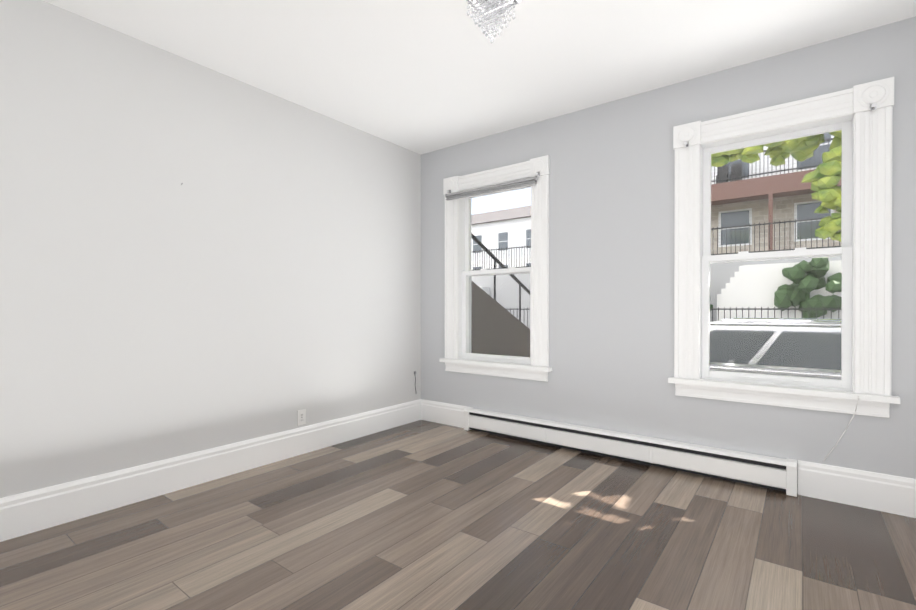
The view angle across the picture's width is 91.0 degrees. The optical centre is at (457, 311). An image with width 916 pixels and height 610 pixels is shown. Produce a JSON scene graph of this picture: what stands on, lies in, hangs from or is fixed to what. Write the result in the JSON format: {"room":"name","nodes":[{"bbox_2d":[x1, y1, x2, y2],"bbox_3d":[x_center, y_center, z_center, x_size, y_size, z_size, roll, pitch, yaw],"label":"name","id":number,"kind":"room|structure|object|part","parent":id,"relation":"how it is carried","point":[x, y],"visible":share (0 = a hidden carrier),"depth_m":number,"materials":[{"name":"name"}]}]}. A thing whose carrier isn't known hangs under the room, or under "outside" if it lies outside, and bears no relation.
{"room":"empty living room","nodes":[
{"label":"empty living room","id":0,"kind":"room"},
{"bbox_2d":[0,0,420,497],"bbox_3d":[-1.872,-0.241,2.842,0.250,2.700,5.100,0,0,37],"label":"wall","id":1,"kind":"structure","parent":0,"point":[256,273],"depth_m":2.79,"materials":[{"name":"paint"}]},
{"bbox_2d":[0,399,421,541],"bbox_3d":[-1.764,1.007,2.765,0.020,0.205,4.600,0,0,37],"label":"baseboard","id":2,"kind":"structure","parent":1,"relation":"attached to","point":[22,514],"depth_m":2.77,"materials":[{"name":"paint"}]},
{"bbox_2d":[297,409,305,425],"bbox_3d":[-1.214,0.824,3.496,0.009,0.115,0.072,0,0,37],"label":"electrical outlet","id":3,"kind":"object","parent":1,"relation":"attached to","point":[301,417],"visible":1,"depth_m":3.49,"materials":[{"name":"plastic"}]},
{"bbox_2d":[0,420,915,609],"bbox_3d":[-0.101,1.215,1.500,4.700,0.200,5.100,0,0,37],"label":"floor","id":4,"kind":"structure","parent":0,"point":[422,515],"depth_m":2.16,"materials":[{"name":"laminate"}]},
{"bbox_2d":[43,0,915,153],"bbox_3d":[-0.101,-1.685,1.488,4.700,0.200,5.100,0,0,37],"label":"ceiling","id":5,"kind":"structure","parent":0,"point":[422,76],"depth_m":2.70,"materials":[{"name":"paint"}]},
{"bbox_2d":[466,0,520,42],"bbox_3d":[0.164,-1.454,2.217,0.250,0.268,0.250,0,0,37],"label":"chandelier","id":6,"kind":"object","parent":5,"relation":"hanging from","point":[487,10],"visible":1,"depth_m":2.21,"materials":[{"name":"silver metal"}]},
{"bbox_2d":[421,16,915,493],"bbox_3d":[1.368,-0.243,3.424,4.200,2.700,0.250,0,0,37],"label":"wall","id":7,"kind":"structure","parent":0,"point":[611,267],"depth_m":3.28,"materials":[{"name":"paint"}]},
{"bbox_2d":[440,155,551,381],"bbox_3d":[0.385,-0.353,4.150,1.160,1.867,0.344,0,0,37],"label":"window","id":8,"kind":"structure","parent":7,"relation":"in","point":[459,357],"depth_m":4.08,"materials":[{"name":"paint"}]},
{"bbox_3d":[0.374,-0.347,4.135,0.698,1.504,0.046,0,0,37],"label":"glass","id":9,"kind":"part","parent":8,"relation":"part of","materials":[{"name":"clear glass"}]},
{"bbox_2d":[464,407,796,496],"bbox_3d":[1.058,1.001,3.456,2.471,0.203,0.076,0,0,37],"label":"heater","id":10,"kind":"object","parent":7,"relation":"attached to","point":[775,473],"visible":1,"depth_m":3.20,"materials":[{"name":"metal"}]},
{"bbox_2d":[421,399,915,517],"bbox_3d":[1.294,1.004,3.315,4.180,0.205,0.020,0,0,37],"label":"baseboard","id":11,"kind":"structure","parent":7,"relation":"attached to","point":[892,494],"depth_m":2.59,"materials":[{"name":"paint"}]},
{"bbox_2d":[668,77,899,417],"bbox_3d":[2.022,-0.348,2.904,1.160,1.867,0.344,0,0,37],"label":"window","id":12,"kind":"structure","parent":7,"relation":"in","point":[864,250],"depth_m":2.71,"materials":[{"name":"paint"}]},
{"bbox_3d":[2.010,-0.342,2.889,0.698,1.504,0.046,0,0,37],"label":"glass","id":13,"kind":"part","parent":12,"relation":"part of","materials":[{"name":"clear glass"}]},
{"bbox_2d":[684,103,876,147],"bbox_3d":[1.925,-1.138,2.773,0.964,0.040,0.032,0,0,37],"label":"bracket","id":14,"kind":"object","parent":12,"relation":"attached to","point":[872,106],"visible":0.98,"depth_m":2.50,"materials":[{"name":"silver metal"}]},
{"bbox_2d":[823,396,858,460],"bbox_3d":[2.199,0.679,2.587,0.155,0.413,0.068,0,0,37],"label":"cord","id":15,"kind":"object","parent":12,"relation":"hanging from","point":[845,429],"visible":0.98,"depth_m":2.59,"materials":[{"name":"plastic"}]},
{"label":"outside","id":16,"kind":"structure","parent":0,"visible":0},
{"bbox_3d":[18.466,1.845,25.229,85.000,0.440,55.150,0,0,37],"label":"ground","id":17,"kind":"structure","parent":16,"visible":0},
{"bbox_2d":[471,233,529,356],"bbox_3d":[0.400,0.480,6.300,1.680,2.728,3.050,0,0,37],"label":"stoop","id":18,"kind":"object","parent":17,"relation":"on","point":[490,321],"depth_m":4.94,"materials":[{"name":"concrete"}]},
{"bbox_2d":[471,205,530,269],"bbox_3d":[5.872,-4.604,47.454,18.600,12.550,9.800,0,0,37],"label":"building","id":19,"kind":"structure","parent":17,"relation":"on","point":[519,214],"depth_m":43.29,"materials":[{"name":"white paint"}]},
{"bbox_2d":[471,256,841,328],"bbox_3d":[11.287,-0.070,15.793,85.000,3.750,6.650,0,0,37],"label":"embankment","id":20,"kind":"object","parent":17,"relation":"on","point":[747,277],"depth_m":14.67,"materials":[{"name":"white concrete"}]},
{"bbox_2d":[471,216,841,325],"bbox_3d":[8.845,-1.069,15.066,30.011,3.946,2.440,0,0,37],"label":"fence","id":21,"kind":"object","parent":20,"relation":"on","point":[718,308],"depth_m":15.18,"materials":[{"name":"metal"}]},
{"bbox_2d":[710,257,841,318],"bbox_3d":[5.821,0.022,17.054,19.584,3.353,1.418,0,0,37],"label":"bushes","id":22,"kind":"object","parent":20,"relation":"on","point":[822,301],"depth_m":13.15,"materials":[{"name":"green plant"}]},
{"bbox_2d":[710,318,840,379],"bbox_3d":[4.196,0.975,6.812,4.598,1.735,1.888,0,0,37],"label":"car","id":23,"kind":"object","parent":17,"relation":"on","point":[764,352],"depth_m":5.84,"materials":[{"name":"paint"}]},
{"bbox_2d":[711,132,840,253],"bbox_3d":[15.440,-4.496,21.807,11.300,12.550,11.020,0,0,37],"label":"building","id":24,"kind":"structure","parent":17,"relation":"on","point":[756,173],"depth_m":18.43,"materials":[{"name":"stone"}]},
{"bbox_2d":[711,130,841,241],"bbox_3d":[3.841,-2.140,5.165,9.659,7.979,5.570,0,0,37],"label":"tree","id":25,"kind":"object","parent":17,"relation":"on","point":[797,144],"depth_m":4.88,"materials":[{"name":"green plant"}]},
{"bbox_3d":[0.288,-1.143,4.019,0.964,0.040,0.032,0,0,37],"label":"bracket","id":26,"kind":"object","parent":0,"visible":0},
{"bbox_2d":[445,176,537,200],"bbox_3d":[0.271,-1.097,4.039,0.967,0.060,0.030,0,0,37],"label":"blind headrail","id":27,"kind":"object","parent":26,"relation":"attached to","point":[496,187],"visible":0.96,"depth_m":4.00,"materials":[{"name":"grey metal"}]}
]}

